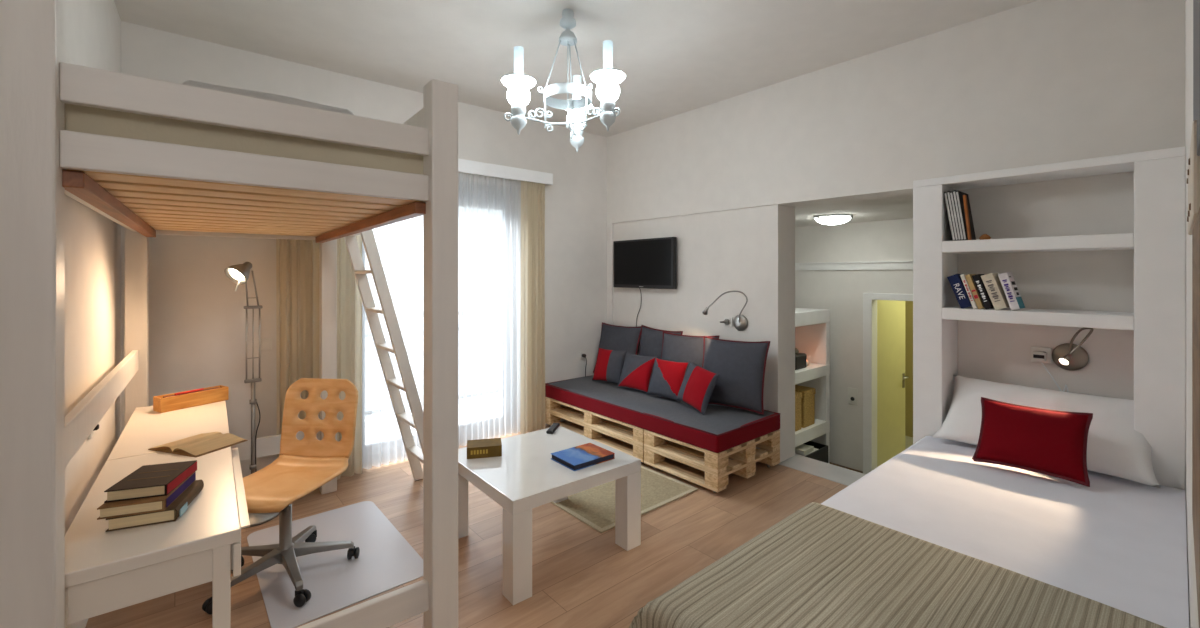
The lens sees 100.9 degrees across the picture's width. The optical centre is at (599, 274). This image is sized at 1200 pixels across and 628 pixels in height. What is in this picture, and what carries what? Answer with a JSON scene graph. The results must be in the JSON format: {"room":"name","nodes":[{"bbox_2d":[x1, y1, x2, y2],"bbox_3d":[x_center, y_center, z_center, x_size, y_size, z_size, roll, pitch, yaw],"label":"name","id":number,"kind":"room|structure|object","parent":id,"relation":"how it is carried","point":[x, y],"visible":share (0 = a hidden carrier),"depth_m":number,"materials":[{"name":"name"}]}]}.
{"room":"studio apartment","nodes":[
{"label":"studio apartment","id":0,"kind":"room"},
{"bbox_2d":[63,0,120,627],"bbox_3d":[-0.814,-0.004,0.264,0.150,2.909,6.872,0,0,-38],"label":"wall","id":1,"kind":"structure","parent":0,"point":[92,27],"depth_m":2.12,"materials":[{"name":"paint"}]},
{"bbox_2d":[88,424,98,438],"bbox_3d":[-2.149,0.650,2.108,0.028,0.080,0.080,0,0,-38],"label":"wall outlet","id":2,"kind":"object","parent":1,"relation":"attached to","point":[91,435],"visible":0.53,"depth_m":2.10,"materials":[{"name":"white plastic"}]},
{"bbox_2d":[121,21,606,477],"bbox_3d":[-1.463,-0.004,4.093,4.306,2.909,0.200,0,0,-41],"label":"wall","id":3,"kind":"structure","parent":0,"point":[197,316],"depth_m":3.31,"materials":[{"name":"paint"}]},
{"bbox_2d":[458,158,552,186],"bbox_3d":[-1.341,-0.887,3.961,2.240,0.105,0.160,0,0,-41],"label":"curtain pelmet","id":4,"kind":"object","parent":3,"relation":"attached to","point":[465,166],"visible":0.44,"depth_m":4.30,"materials":[{"name":"white paint"}]},
{"bbox_2d":[276,235,361,479],"bbox_3d":[-1.918,0.290,3.411,0.524,2.280,0.060,0,0,-41],"label":"curtain","id":5,"kind":"object","parent":4,"relation":"hanging from","point":[297,261],"visible":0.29,"depth_m":3.35,"materials":[{"name":"fabric"}]},
{"bbox_2d":[362,173,520,468],"bbox_3d":[-1.227,0.292,4.092,1.481,2.285,0.059,0,0,-41],"label":"sheer curtain","id":6,"kind":"object","parent":4,"relation":"hanging from","point":[489,208],"visible":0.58,"depth_m":4.18,"materials":[{"name":"white fabric"}]},
{"bbox_2d":[520,181,544,433],"bbox_3d":[-0.605,0.290,4.537,0.261,2.280,0.060,0,0,-41],"label":"curtain","id":7,"kind":"object","parent":4,"relation":"hanging from","point":[532,398],"visible":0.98,"depth_m":4.52,"materials":[{"name":"fabric"}]},
{"bbox_2d":[579,351,586,376],"bbox_3d":[-0.162,1.052,5.042,0.080,0.540,0.054,0,0,-41],"label":"wall outlet","id":8,"kind":"object","parent":3,"relation":"attached to","point":[582,354],"visible":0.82,"depth_m":5.04,"materials":[{"name":"white plastic"}]},
{"bbox_2d":[85,420,847,627],"bbox_3d":[0.281,1.510,1.170,5.150,0.120,6.810,0,0,-41],"label":"floor","id":9,"kind":"structure","parent":0,"point":[581,578],"depth_m":2.62,"materials":[{"name":"brown wood"}]},
{"bbox_2d":[65,401,249,627],"bbox_3d":[-1.751,1.085,2.049,0.411,0.730,1.925,0,0,-38],"label":"desk","id":10,"kind":"object","parent":9,"relation":"on","point":[105,572],"visible":0.84,"depth_m":1.38,"materials":[{"name":"white laminate"}]},
{"bbox_2d":[106,479,203,531],"bbox_3d":[-1.349,0.702,1.521,0.166,0.036,0.225,0,0,-23],"label":"book","id":11,"kind":"object","parent":10,"relation":"on","point":[180,505],"visible":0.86,"depth_m":1.44,"materials":[{"name":"paper"}]},
{"bbox_2d":[97,472,195,519],"bbox_3d":[-1.370,0.667,1.512,0.151,0.031,0.225,0,0,-21],"label":"book","id":12,"kind":"object","parent":11,"relation":"on","point":[160,503],"visible":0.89,"depth_m":1.42,"materials":[{"name":"beige paper"}]},
{"bbox_2d":[104,460,196,502],"bbox_3d":[-1.377,0.635,1.532,0.146,0.034,0.200,0,0,-19],"label":"book","id":13,"kind":"object","parent":12,"relation":"on","point":[155,480],"visible":1,"depth_m":1.49,"materials":[{"name":"black paper"}]},
{"bbox_2d":[153,385,228,412],"bbox_3d":[-2.242,0.677,2.728,0.090,0.084,0.310,0,0,29],"label":"pencil box","id":14,"kind":"object","parent":10,"relation":"on","point":[191,398],"visible":1,"depth_m":2.69,"materials":[{"name":"brown wood"}]},
{"bbox_2d":[148,432,247,456],"bbox_3d":[-1.688,0.708,2.089,0.280,0.023,0.206,0,0,18],"label":"open book","id":15,"kind":"object","parent":10,"relation":"on","point":[201,444],"visible":1,"depth_m":2.05,"materials":[{"name":"paper"}]},
{"bbox_2d":[0,0,457,627],"bbox_3d":[-1.553,0.402,2.221,1.031,2.097,2.156,0,0,-38],"label":"bed","id":16,"kind":"object","parent":9,"relation":"on","point":[148,188],"visible":0.94,"depth_m":1.37,"materials":[{"name":"white paint"}]},
{"bbox_2d":[65,103,422,174],"bbox_3d":[-1.553,-0.355,2.220,0.908,0.179,1.964,0,0,-38],"label":"mattress","id":17,"kind":"object","parent":16,"relation":"on","point":[84,119],"visible":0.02,"depth_m":1.38,"materials":[{"name":"beige fabric"}]},
{"bbox_2d":[182,80,353,114],"bbox_3d":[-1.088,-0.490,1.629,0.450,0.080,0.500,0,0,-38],"label":"duvet","id":18,"kind":"object","parent":17,"relation":"on","point":[269,96],"visible":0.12,"depth_m":1.44,"materials":[{"name":"white fabric"}]},
{"bbox_2d":[224,262,278,528],"bbox_3d":[-2.062,0.688,2.951,0.290,1.523,0.326,0,0,-41],"label":"floor lamp","id":19,"kind":"object","parent":9,"relation":"on","point":[239,273],"visible":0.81,"depth_m":2.94,"materials":[{"name":"silver metal"}]},
{"bbox_2d":[247,501,422,627],"bbox_3d":[-1.391,1.448,2.587,0.655,0.004,1.020,0,0,-41],"label":"chair mat","id":20,"kind":"object","parent":9,"relation":"on","point":[386,561],"visible":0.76,"depth_m":2.45,"materials":[{"name":"white plastic"}]},
{"bbox_2d":[202,378,359,613],"bbox_3d":[-1.531,1.003,2.391,0.586,0.884,0.621,0,0,5],"label":"desk chair","id":21,"kind":"object","parent":20,"relation":"on","point":[303,466],"visible":0.83,"depth_m":2.54,"materials":[{"name":"brown wood"}]},
{"bbox_2d":[344,229,422,480],"bbox_3d":[-1.345,0.520,3.207,0.564,1.860,0.410,0,0,-41],"label":"ladder","id":22,"kind":"object","parent":9,"relation":"on","point":[407,384],"visible":0.72,"depth_m":3.20,"materials":[{"name":"white paint"}]},
{"bbox_2d":[458,426,640,604],"bbox_3d":[-0.324,1.221,2.713,0.773,0.458,0.773,0,0,-39],"label":"coffee table","id":23,"kind":"object","parent":9,"relation":"on","point":[525,477],"visible":0.86,"depth_m":2.53,"materials":[{"name":"white wood"}]},
{"bbox_2d":[467,438,501,458],"bbox_3d":[-0.640,0.962,2.744,0.185,0.060,0.130,0,0,-14],"label":"book","id":24,"kind":"object","parent":23,"relation":"on","point":[492,447],"visible":1,"depth_m":2.69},
{"bbox_2d":[546,423,559,433],"bbox_3d":[-0.299,0.982,3.168,0.044,0.020,0.180,0,0,9],"label":"remote control","id":25,"kind":"object","parent":23,"relation":"on","point":[554,426],"visible":1,"depth_m":3.13,"materials":[{"name":"black plastic"}]},
{"bbox_2d":[551,443,614,470],"bbox_3d":[-0.093,0.977,2.667,0.270,0.030,0.215,0,0,-39],"label":"illustrated book","id":26,"kind":"object","parent":23,"relation":"on","point":[579,457],"visible":1,"depth_m":2.63,"materials":[{"name":"blue paper"}]},
{"bbox_2d":[545,405,643,462],"bbox_3d":[0.188,1.370,4.481,0.775,0.159,1.316,0,0,-41],"label":"wooden pallet","id":27,"kind":"object","parent":9,"relation":"on","point":[595,434],"visible":0.23,"depth_m":4.22,"materials":[{"name":"wood"}]},
{"bbox_2d":[545,397,644,445],"bbox_3d":[0.188,1.228,4.481,0.775,0.125,1.316,0,0,-41],"label":"wooden pallet","id":28,"kind":"object","parent":27,"relation":"on","point":[591,419],"visible":0.15,"depth_m":4.20,"materials":[{"name":"beige wood"}]},
{"bbox_2d":[545,375,779,452],"bbox_3d":[0.408,1.098,4.224,0.786,0.134,2.006,0,0,-41],"label":"mattress","id":29,"kind":"object","parent":28,"relation":"on","point":[721,428],"visible":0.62,"depth_m":3.73,"materials":[{"name":"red fabric"}]},
{"bbox_2d":[592,347,627,383],"bbox_3d":[0.092,0.866,4.706,0.338,0.306,0.149,0,0,37],"label":"cushion","id":30,"kind":"object","parent":29,"relation":"on","point":[609,363],"visible":0.91,"depth_m":4.66,"materials":[{"name":"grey fabric"}]},
{"bbox_2d":[593,322,640,372],"bbox_3d":[0.171,0.765,4.980,0.192,0.518,0.573,0,0,-43],"label":"cushion","id":31,"kind":"object","parent":29,"relation":"on","point":[613,337],"visible":0.58,"depth_m":4.91,"materials":[{"name":"grey fabric"}]},
{"bbox_2d":[617,352,656,392],"bbox_3d":[0.328,0.868,4.412,0.355,0.302,0.158,0,0,44],"label":"cushion","id":32,"kind":"object","parent":29,"relation":"on","point":[637,370],"visible":0.98,"depth_m":4.35,"materials":[{"name":"grey fabric"}]},
{"bbox_2d":[639,325,682,358],"bbox_3d":[0.533,0.759,4.595,0.155,0.540,0.540,0,0,-34],"label":"cushion","id":33,"kind":"object","parent":29,"relation":"on","point":[651,340],"visible":0.34,"depth_m":4.62,"materials":[{"name":"grey fabric"}]},
{"bbox_2d":[647,357,688,401],"bbox_3d":[0.561,0.868,4.124,0.345,0.302,0.153,0,0,44],"label":"cushion","id":34,"kind":"object","parent":29,"relation":"on","point":[667,377],"visible":0.89,"depth_m":4.07,"materials":[{"name":"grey fabric"}]},
{"bbox_2d":[661,331,719,371],"bbox_3d":[0.731,0.766,4.218,0.197,0.526,0.585,0,0,-45],"label":"cushion","id":35,"kind":"object","parent":29,"relation":"on","point":[675,347],"visible":0.39,"depth_m":4.21,"materials":[{"name":"grey fabric"}]},
{"bbox_2d":[676,361,719,414],"bbox_3d":[0.744,0.862,3.795,0.149,0.351,0.377,0,0,-29],"label":"cushion","id":36,"kind":"object","parent":29,"relation":"on","point":[698,384],"visible":1,"depth_m":3.73,"materials":[{"name":"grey fabric"}]},
{"bbox_2d":[702,336,769,414],"bbox_3d":[1.017,0.762,3.823,0.544,0.522,0.213,0,0,38],"label":"cushion","id":37,"kind":"object","parent":29,"relation":"on","point":[741,365],"visible":0.84,"depth_m":3.73,"materials":[{"name":"grey fabric"}]},
{"bbox_2d":[551,466,697,532],"bbox_3d":[-0.115,1.444,3.576,0.860,0.010,1.380,0,0,-41],"label":"rug","id":38,"kind":"object","parent":9,"relation":"on","point":[595,506],"visible":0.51,"depth_m":3.19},
{"bbox_2d":[644,439,779,492],"bbox_3d":[0.840,1.370,3.721,0.775,0.159,0.667,0,0,-41],"label":"wooden pallet","id":39,"kind":"object","parent":9,"relation":"on","point":[717,482],"visible":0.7,"depth_m":3.50,"materials":[{"name":"wood"}]},
{"bbox_2d":[644,430,779,472],"bbox_3d":[0.840,1.228,3.721,0.775,0.125,0.667,0,0,-41],"label":"wooden pallet","id":40,"kind":"object","parent":39,"relation":"on","point":[715,462],"visible":0.55,"depth_m":3.47,"materials":[{"name":"beige wood"}]},
{"bbox_2d":[779,454,865,485],"bbox_3d":[1.796,1.548,3.513,0.300,0.204,0.996,0,0,-41],"label":"threshold","id":41,"kind":"object","parent":9,"relation":"on","point":[844,476],"depth_m":3.67,"materials":[{"name":"grey stone"}]},
{"bbox_2d":[913,147,1185,500],"bbox_3d":[2.233,0.458,2.552,0.300,1.985,1.009,0,0,-41],"label":"bookcase","id":42,"kind":"object","parent":9,"relation":"on","point":[1158,239],"visible":0.79,"depth_m":2.27,"materials":[{"name":"white paint"}]},
{"bbox_2d":[944,192,955,240],"bbox_3d":[1.993,-0.319,2.784,0.201,0.274,0.054,0,0,-41],"label":"magazine","id":43,"kind":"object","parent":42,"relation":"on","point":[945,193],"visible":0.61,"depth_m":2.72,"materials":[{"name":"white paper"}]},
{"bbox_2d":[947,191,957,240],"bbox_3d":[2.001,-0.321,2.775,0.201,0.278,0.053,0,0,-41],"label":"magazine","id":44,"kind":"object","parent":42,"relation":"on","point":[948,192],"visible":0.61,"depth_m":2.71,"materials":[{"name":"white paper"}]},
{"bbox_2d":[950,191,960,240],"bbox_3d":[2.010,-0.319,2.765,0.201,0.274,0.052,0,0,-41],"label":"magazine","id":45,"kind":"object","parent":42,"relation":"on","point":[951,192],"visible":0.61,"depth_m":2.70,"materials":[{"name":"white paper"}]},
{"bbox_2d":[953,190,963,239],"bbox_3d":[2.018,-0.321,2.755,0.201,0.278,0.051,0,0,-41],"label":"magazine","id":46,"kind":"object","parent":42,"relation":"on","point":[954,191],"visible":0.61,"depth_m":2.69,"materials":[{"name":"white paper"}]},
{"bbox_2d":[947,274,971,307],"bbox_3d":[1.994,0.092,2.729,0.131,0.191,0.112,0,0,-41],"label":"paperback book","id":47,"kind":"object","parent":42,"relation":"on","point":[956,283],"visible":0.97,"depth_m":2.69,"materials":[{"name":"blue paper"}]},
{"bbox_2d":[956,190,975,239],"bbox_3d":[2.027,-0.319,2.745,0.201,0.274,0.050,0,0,-41],"label":"magazine","id":48,"kind":"object","parent":42,"relation":"on","point":[959,194],"visible":0.8,"depth_m":2.70,"materials":[{"name":"black paper"}]},
{"bbox_2d":[963,195,971,239],"bbox_3d":[1.978,-0.305,2.672,0.030,0.245,0.034,0,0,-41],"label":"booklet","id":49,"kind":"object","parent":42,"relation":"on","point":[964,196],"visible":0.89,"depth_m":2.67,"materials":[{"name":"orange paper"}]},
{"bbox_2d":[960,274,977,308],"bbox_3d":[2.021,0.091,2.698,0.131,0.186,0.075,0,0,-41],"label":"paperback book","id":50,"kind":"object","parent":42,"relation":"on","point":[973,303],"visible":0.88,"depth_m":2.65,"materials":[{"name":"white paper"}]},
{"bbox_2d":[965,274,984,308],"bbox_3d":[2.037,0.092,2.679,0.131,0.185,0.080,0,0,-41],"label":"paperback book","id":51,"kind":"object","parent":42,"relation":"on","point":[969,278],"visible":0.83,"depth_m":2.64,"materials":[{"name":"beige paper"}]},
{"bbox_2d":[972,274,993,309],"bbox_3d":[2.059,0.092,2.654,0.131,0.187,0.086,0,0,-41],"label":"paperback book","id":52,"kind":"object","parent":42,"relation":"on","point":[983,293],"visible":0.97,"depth_m":2.61,"materials":[{"name":"black paper"}]},
{"bbox_2d":[979,234,990,239],"bbox_3d":[2.063,-0.200,2.658,0.052,0.034,0.051,0,0,-41],"label":"seashell","id":53,"kind":"object","parent":42,"relation":"on","point":[984,236],"visible":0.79,"depth_m":2.64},
{"bbox_2d":[981,273,1009,309],"bbox_3d":[2.091,0.089,2.616,0.131,0.194,0.109,0,0,-41],"label":"paperback book","id":54,"kind":"object","parent":42,"relation":"on","point":[992,283],"visible":0.97,"depth_m":2.58,"materials":[{"name":"grey paper"}]},
{"bbox_2d":[998,272,1024,309],"bbox_3d":[2.132,0.087,2.569,0.131,0.194,0.090,0,0,-41],"label":"paperback book","id":55,"kind":"object","parent":42,"relation":"on","point":[1015,301],"visible":1,"depth_m":2.53,"materials":[{"name":"paper"}]},
{"bbox_2d":[1016,297,1024,308],"bbox_3d":[2.156,0.145,2.542,0.130,0.060,0.001,0,-16,-41],"label":"book","id":56,"kind":"object","parent":55,"relation":"attached to","point":[1019,299],"depth_m":2.54,"materials":[{"name":"teal paper"}]},
{"bbox_3d":[1.295,1.182,1.716,2.180,0.535,0.920,0,0,-41],"label":"bed","id":57,"kind":"object","parent":9,"relation":"on","visible":0},
{"bbox_2d":[821,436,1188,627],"bbox_3d":[1.227,1.085,1.714,2.296,0.380,1.042,0,0,-41],"label":"sheet","id":58,"kind":"object","parent":57,"relation":"on","point":[1119,543],"visible":0.61,"depth_m":1.81,"materials":[{"name":"white fabric"}]},
{"bbox_2d":[629,502,1165,627],"bbox_3d":[0.672,1.103,1.309,1.070,0.442,1.145,0,0,-41],"label":"blanket","id":59,"kind":"object","parent":58,"relation":"on","point":[819,566],"visible":1,"depth_m":1.39,"materials":[{"name":"beige fabric"}]},
{"bbox_2d":[972,397,1092,486],"bbox_3d":[1.954,0.744,2.253,0.196,0.273,0.398,0,0,-42],"label":"cushion","id":60,"kind":"object","parent":58,"relation":"on","point":[1039,440],"visible":1,"depth_m":2.20,"materials":[{"name":"fabric"}]},
{"bbox_2d":[933,374,1160,488],"bbox_3d":[2.168,0.731,2.449,0.324,0.306,0.820,0,0,-38],"label":"bed pillow","id":61,"kind":"object","parent":58,"relation":"on","point":[1114,448],"visible":0.6,"depth_m":2.32,"materials":[{"name":"white fabric"}]},
{"bbox_2d":[114,0,1036,136],"bbox_3d":[0.324,-1.509,1.240,5.306,0.100,6.860,0,0,-41],"label":"ceiling","id":62,"kind":"structure","parent":0,"point":[676,57],"depth_m":3.04,"materials":[{"name":"paint"}]},
{"bbox_2d":[501,8,625,151],"bbox_3d":[-0.171,-1.101,2.700,0.656,0.717,0.641,0,0,-41],"label":"chandelier","id":63,"kind":"object","parent":62,"relation":"hanging from","point":[607,78],"visible":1,"depth_m":2.63,"materials":[{"name":"metal"}]},
{"bbox_2d":[795,218,912,470],"bbox_3d":[3.310,0.845,5.143,0.120,2.850,4.300,0,0,-41],"label":"wall","id":64,"kind":"structure","parent":0,"point":[840,292],"depth_m":5.63,"materials":[{"name":"paint"}]},
{"bbox_2d":[830,462,862,472],"bbox_3d":[2.419,2.230,6.078,0.015,0.080,1.520,0,0,-41],"label":"baseboard","id":65,"kind":"structure","parent":64,"relation":"attached to","point":[830,462],"depth_m":5.62,"materials":[{"name":"brown wood"}]},
{"bbox_2d":[848,387,857,404],"bbox_3d":[2.845,1.371,5.583,0.014,0.180,0.110,0,0,-41],"label":"wall outlet","id":66,"kind":"object","parent":64,"relation":"attached to","point":[852,392],"visible":1,"depth_m":5.57,"materials":[{"name":"white plastic"}]},
{"bbox_2d":[795,261,912,269],"bbox_3d":[3.284,-0.095,5.054,0.035,0.090,4.200,0,0,-41],"label":"trim","id":67,"kind":"structure","parent":64,"relation":"attached to","point":[872,265],"depth_m":5.53,"materials":[{"name":"white paint"}]},
{"bbox_2d":[795,195,912,226],"bbox_3d":[3.328,-0.630,5.157,4.234,0.100,4.300,0,0,-41],"label":"ceiling","id":68,"kind":"structure","parent":0,"point":[898,207],"depth_m":4.51,"materials":[{"name":"paint"}]},
{"bbox_2d":[814,214,852,224],"bbox_3d":[2.318,-0.537,4.932,0.360,0.086,0.363,0,0,-41],"label":"hall ceiling light","id":69,"kind":"object","parent":68,"relation":"attached to","point":[828,219],"visible":1,"depth_m":4.82,"materials":[{"name":"white glass"}]},
{"bbox_2d":[607,0,1184,461],"bbox_3d":[1.465,-0.004,3.864,0.278,2.909,4.360,0,0,-41],"label":"wall","id":70,"kind":"structure","parent":0,"point":[1039,82],"depth_m":2.94,"materials":[{"name":"paint"}]},
{"bbox_2d":[613,237,676,326],"bbox_3d":[0.431,0.178,4.815,0.090,1.037,0.810,0,0,-41],"label":"television","id":71,"kind":"object","parent":70,"relation":"attached to","point":[652,262],"visible":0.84,"depth_m":4.74,"materials":[{"name":"black plastic"}]},
{"bbox_2d":[702,291,747,330],"bbox_3d":[1.007,0.294,3.910,0.400,0.334,0.185,0,0,-36],"label":"reading lamp","id":72,"kind":"object","parent":70,"relation":"attached to","point":[740,322],"visible":1,"depth_m":4.00,"materials":[{"name":"metal"}]},
{"bbox_2d":[720,317,732,326],"bbox_3d":[1.042,0.395,4.107,0.084,0.080,0.080,0,0,-41],"label":"wall outlet","id":73,"kind":"object","parent":70,"relation":"attached to","point":[728,321],"visible":1,"depth_m":4.11,"materials":[{"name":"white plastic"}]},
{"bbox_2d":[1031,346,1068,391],"bbox_3d":[2.354,0.509,2.597,0.056,0.242,0.155,0,0,-41],"label":"wall outlet","id":74,"kind":"object","parent":70,"relation":"attached to","point":[1041,355],"visible":0.93,"depth_m":2.61,"materials":[{"name":"white plastic"}]},
{"bbox_2d":[1052,328,1093,370],"bbox_3d":[2.343,0.375,2.460,0.140,0.240,0.281,0,0,39],"label":"reading lamp","id":75,"kind":"object","parent":70,"relation":"attached to","point":[1070,356],"visible":0.98,"depth_m":2.52,"materials":[{"name":"silver metal"}]},
{"bbox_2d":[905,301,912,436],"bbox_3d":[4.140,0.845,5.788,1.980,2.850,4.200,0,0,-41],"label":"wall","id":76,"kind":"structure","parent":0,"point":[908,304],"depth_m":6.94,"materials":[{"name":"paint"}]},
{"bbox_2d":[863,293,912,473],"bbox_3d":[3.453,1.238,5.423,0.763,2.065,0.800,0,0,-41],"label":"door","id":77,"kind":"structure","parent":76,"relation":"in","point":[884,377],"depth_m":5.57,"materials":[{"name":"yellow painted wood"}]},
{"bbox_2d":[905,436,912,448],"bbox_3d":[3.325,2.320,5.156,4.240,0.100,4.300,0,0,-41],"label":"floor","id":78,"kind":"structure","parent":0,"point":[908,440],"depth_m":6.73,"materials":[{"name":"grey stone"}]},
{"bbox_2d":[795,441,827,462],"bbox_3d":[2.216,2.069,5.482,0.560,0.402,0.360,0,0,-41],"label":"crate","id":79,"kind":"object","parent":78,"relation":"on","point":[813,450],"visible":0.22,"depth_m":5.41,"materials":[{"name":"black plastic"}]},
{"bbox_2d":[795,308,829,463],"bbox_3d":[1.787,1.337,5.253,1.850,1.865,0.450,0,0,-41],"label":"shelving","id":80,"kind":"object","parent":78,"relation":"on","point":[812,326],"visible":0.2,"depth_m":5.66,"materials":[{"name":"white paint"}]},
{"bbox_2d":[795,391,801,430],"bbox_3d":[1.980,1.470,5.372,0.264,0.400,0.314,0,0,-41],"label":"wicker box","id":81,"kind":"object","parent":80,"relation":"on","point":[798,395],"visible":0.23,"depth_m":5.29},
{"bbox_2d":[795,348,806,369],"bbox_3d":[2.108,0.920,5.469,0.270,0.220,0.240,0,0,-41],"label":"storage basket","id":82,"kind":"object","parent":80,"relation":"on","point":[800,358],"visible":0.2,"depth_m":5.38,"materials":[{"name":"black plastic"}]},
{"bbox_2d":[795,385,815,427],"bbox_3d":[2.208,1.470,5.568,0.264,0.400,0.314,0,0,-41],"label":"wicker box","id":83,"kind":"object","parent":80,"relation":"on","point":[808,393],"visible":0.51,"depth_m":5.44,"materials":[{"name":"yellow wicker"}]},
{"bbox_2d":[1185,0,1198,627],"bbox_3d":[1.732,-0.004,1.380,2.586,2.909,0.120,0,0,-41],"label":"wall","id":84,"kind":"structure","parent":0,"point":[1192,590],"depth_m":1.39,"materials":[{"name":"paint"}]},
{"bbox_2d":[1187,0,1199,627],"bbox_3d":[0.959,-0.460,0.802,0.700,1.780,0.009,0,0,-41],"label":"wooden wall panel","id":85,"kind":"object","parent":84,"relation":"attached to","point":[1193,172],"visible":1,"depth_m":0.67,"materials":[{"name":"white wood"}]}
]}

